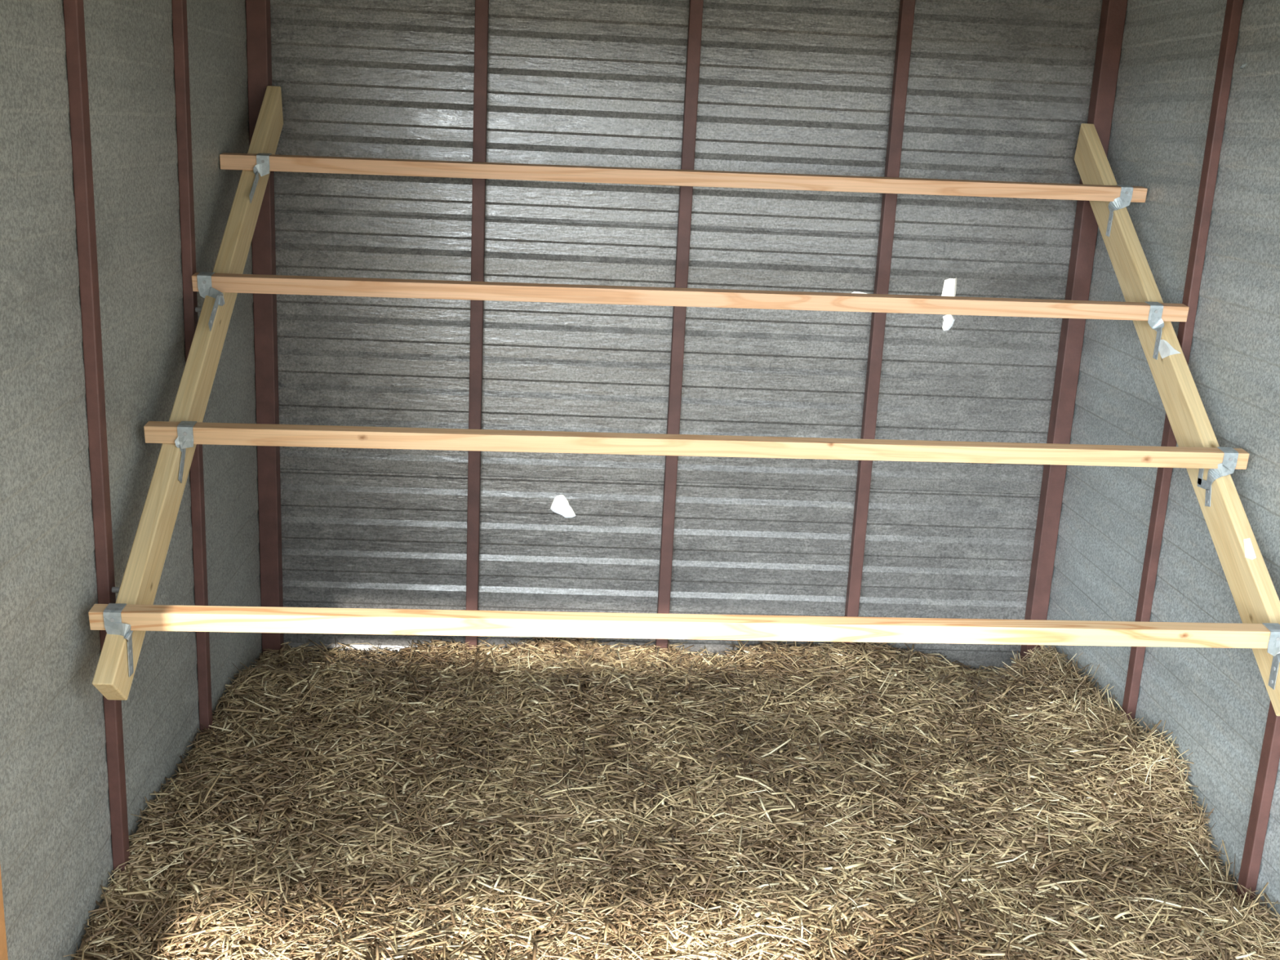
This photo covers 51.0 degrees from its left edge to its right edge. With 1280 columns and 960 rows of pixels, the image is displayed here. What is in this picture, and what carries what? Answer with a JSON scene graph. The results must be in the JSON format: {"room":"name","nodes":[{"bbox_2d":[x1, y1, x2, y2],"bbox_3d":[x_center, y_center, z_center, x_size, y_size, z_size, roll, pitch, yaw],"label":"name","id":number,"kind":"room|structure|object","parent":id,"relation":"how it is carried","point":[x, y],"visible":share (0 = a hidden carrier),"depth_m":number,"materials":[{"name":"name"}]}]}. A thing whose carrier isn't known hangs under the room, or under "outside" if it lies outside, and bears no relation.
{"room":"farm building","nodes":[
{"label":"farm building","id":0,"kind":"room"},
{"bbox_2d":[0,0,262,959],"bbox_3d":[-1.096,-0.171,2.781,0.020,2.360,2.565,2,15,-3],"label":"wall","id":1,"kind":"structure","parent":0,"point":[56,851],"depth_m":2.67,"materials":[{"name":"grey metal"}]},
{"bbox_2d":[270,0,1102,671],"bbox_3d":[0.103,-0.455,4.103,2.546,2.360,0.020,2,15,-3],"label":"wall","id":2,"kind":"structure","parent":0,"point":[997,90],"depth_m":4.07,"materials":[{"name":"grey metal"}]},
{"bbox_2d":[191,272,1189,321],"bbox_3d":[0.149,-0.450,3.307,2.454,0.066,0.041,2,15,-4],"label":"bar","id":3,"kind":"object","parent":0,"point":[223,282],"visible":0.98,"depth_m":3.29,"materials":[{"name":"brown wood"}]},
{"bbox_2d":[1144,301,1164,359],"bbox_3d":[1.291,-0.376,3.375,0.041,0.140,0.050,2,15,-3],"label":"tie","id":4,"kind":"object","parent":3,"relation":"attached to","point":[1155,321],"visible":1,"depth_m":3.36,"materials":[{"name":"metal"}]},
{"bbox_2d":[1043,0,1279,924],"bbox_3d":[1.425,-0.086,2.926,0.020,2.360,2.565,2,15,-3],"label":"wall","id":5,"kind":"structure","parent":0,"point":[1215,702],"depth_m":3.39,"materials":[{"name":"grey metal"}]},
{"bbox_3d":[0.107,1.034,3.166,2.546,0.050,2.585,2,15,-3],"label":"floor","id":6,"kind":"structure","parent":0,"visible":0},
{"bbox_2d":[0,866,8,959],"bbox_3d":[-1.036,0.012,2.028,0.025,2.330,0.042,2,15,-3],"label":"stud","id":7,"kind":"object","parent":6,"relation":"on","point":[3,948],"visible":1,"depth_m":2.23,"materials":[{"name":"brown wood"}]},
{"bbox_2d":[63,0,129,877],"bbox_3d":[-1.065,-0.144,2.625,0.025,2.330,0.036,2,15,-3],"label":"steel post","id":8,"kind":"object","parent":6,"relation":"on","point":[73,10],"visible":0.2,"depth_m":2.60,"materials":[{"name":"brown metal"}]},
{"bbox_2d":[171,0,212,736],"bbox_3d":[-1.097,-0.317,3.286,0.025,2.330,0.036,2,15,-3],"label":"steel post","id":9,"kind":"object","parent":6,"relation":"on","point":[181,68],"visible":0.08,"depth_m":3.23,"materials":[{"name":"brown metal"}]},
{"bbox_2d":[92,85,283,700],"bbox_3d":[-1.042,-0.337,3.179,0.071,1.196,1.632,2,15,-3],"label":"support beam","id":10,"kind":"structure","parent":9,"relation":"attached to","point":[148,554],"depth_m":2.99,"materials":[{"name":"brown wood"}]},
{"bbox_2d":[196,271,225,331],"bbox_3d":[-1.012,-0.425,3.184,0.057,0.120,0.182,-4,16,-26],"label":"tie","id":11,"kind":"object","parent":10,"relation":"attached to","point":[205,287],"visible":1,"depth_m":3.21,"materials":[{"name":"metal"}]},
{"bbox_2d":[219,152,1147,202],"bbox_3d":[0.141,-0.814,3.616,2.497,0.067,0.041,2,15,-4],"label":"bar","id":12,"kind":"object","parent":10,"relation":"attached to","point":[228,161],"visible":1,"depth_m":3.60,"materials":[{"name":"brown wood"}]},
{"bbox_2d":[248,152,271,203],"bbox_3d":[-0.996,-0.789,3.508,0.041,0.126,0.130,2,15,-3],"label":"tie","id":13,"kind":"object","parent":12,"relation":"attached to","point":[262,167],"visible":1,"depth_m":3.53,"materials":[{"name":"metal"}]},
{"bbox_2d":[1106,184,1133,236],"bbox_3d":[1.315,-0.740,3.691,0.056,0.141,0.040,2,15,-3],"label":"tie","id":14,"kind":"object","parent":12,"relation":"attached to","point":[1124,200],"visible":1,"depth_m":3.67,"materials":[{"name":"metal"}]},
{"bbox_2d":[143,421,1249,469],"bbox_3d":[0.154,-0.076,2.991,2.459,0.066,0.041,2,15,-4],"label":"bar","id":15,"kind":"object","parent":10,"relation":"attached to","point":[155,432],"visible":1,"depth_m":2.97,"materials":[{"name":"brown wood"}]},
{"bbox_2d":[174,421,196,483],"bbox_3d":[-0.989,-0.059,2.920,0.039,0.131,0.061,2,15,-3],"label":"tie","id":16,"kind":"object","parent":15,"relation":"attached to","point":[184,440],"visible":1,"depth_m":2.91,"materials":[{"name":"metal"}]},
{"bbox_2d":[1196,446,1238,506],"bbox_3d":[1.324,-0.010,3.089,0.053,0.139,0.085,2,15,-3],"label":"tie","id":17,"kind":"object","parent":15,"relation":"attached to","point":[1228,466],"visible":0.99,"depth_m":3.05,"materials":[{"name":"metal"}]},
{"bbox_2d":[245,0,284,657],"bbox_3d":[-1.115,-0.501,3.991,0.057,2.330,0.056,2,15,-3],"label":"steel post","id":18,"kind":"object","parent":6,"relation":"on","point":[257,11],"visible":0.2,"depth_m":4.00,"materials":[{"name":"brown metal"}]},
{"bbox_2d":[465,0,488,653],"bbox_3d":[-0.491,-0.482,4.036,0.037,2.330,0.038,2,15,-3],"label":"steel post","id":19,"kind":"object","parent":6,"relation":"on","point":[482,6],"visible":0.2,"depth_m":4.01,"materials":[{"name":"brown metal"}]},
{"bbox_2d":[62,636,1279,959],"bbox_3d":[0.120,0.785,3.095,2.502,0.323,2.554,2,15,-3],"label":"bedding","id":20,"kind":"object","parent":6,"relation":"on","point":[566,798],"visible":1,"depth_m":3.22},
{"bbox_2d":[655,0,703,653],"bbox_3d":[0.117,-0.462,4.071,0.037,2.330,0.038,2,15,-3],"label":"steel post","id":21,"kind":"object","parent":6,"relation":"on","point":[695,6],"visible":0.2,"depth_m":4.04,"materials":[{"name":"brown metal"}]},
{"bbox_2d":[843,0,915,648],"bbox_3d":[0.726,-0.442,4.107,0.037,2.330,0.038,2,15,-3],"label":"steel post","id":22,"kind":"object","parent":6,"relation":"on","point":[907,7],"visible":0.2,"depth_m":4.05,"materials":[{"name":"brown metal"}]},
{"bbox_2d":[1020,0,1127,661],"bbox_3d":[1.328,-0.419,4.133,0.054,2.330,0.056,2,15,-3],"label":"steel post","id":23,"kind":"object","parent":6,"relation":"on","point":[1113,15],"visible":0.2,"depth_m":4.11,"materials":[{"name":"brown metal"}]},
{"bbox_2d":[1120,0,1243,722],"bbox_3d":[1.377,-0.236,3.437,0.025,2.330,0.036,2,15,-3],"label":"steel post","id":24,"kind":"object","parent":6,"relation":"on","point":[1233,9],"visible":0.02,"depth_m":3.36,"materials":[{"name":"brown metal"}]},
{"bbox_2d":[1074,123,1279,715],"bbox_3d":[1.337,-0.273,3.329,0.070,1.189,1.620,2,15,-3],"label":"support beam","id":25,"kind":"structure","parent":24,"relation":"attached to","point":[1255,597],"depth_m":3.23,"materials":[{"name":"brown wood"}]},
{"bbox_2d":[88,604,1279,648],"bbox_3d":[0.151,0.294,2.677,2.436,0.066,0.041,2,15,-4],"label":"bar","id":26,"kind":"object","parent":25,"relation":"attached to","point":[140,617],"visible":1,"depth_m":2.66,"materials":[{"name":"brown wood"}]},
{"bbox_2d":[102,603,133,676],"bbox_3d":[-1.010,0.313,2.611,0.053,0.138,0.043,2,15,-3],"label":"tie","id":27,"kind":"object","parent":26,"relation":"attached to","point":[113,624],"visible":1,"depth_m":2.59,"materials":[{"name":"metal"}]},
{"bbox_2d":[1262,622,1279,689],"bbox_3d":[1.296,0.365,2.752,0.049,0.140,0.041,-1,15,-13],"label":"tie","id":28,"kind":"object","parent":26,"relation":"attached to","point":[1273,645],"visible":1,"depth_m":2.74,"materials":[{"name":"metal"}]},
{"bbox_2d":[1235,700,1279,900],"bbox_3d":[1.410,-0.059,2.760,0.025,2.330,0.036,2,15,-3],"label":"steel post","id":29,"kind":"object","parent":6,"relation":"on","point":[1269,758],"visible":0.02,"depth_m":2.95,"materials":[{"name":"brown metal"}]},
{"label":"outside","id":30,"kind":"structure","parent":0,"visible":0},
{"bbox_2d":[551,278,955,516],"bbox_3d":[0.250,1.775,0.477,120.000,0.001,120.000,2,15,-3],"label":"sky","id":31,"kind":"structure","parent":30,"point":[560,504],"depth_m":14.00,"materials":[{"name":"white"}]}
]}

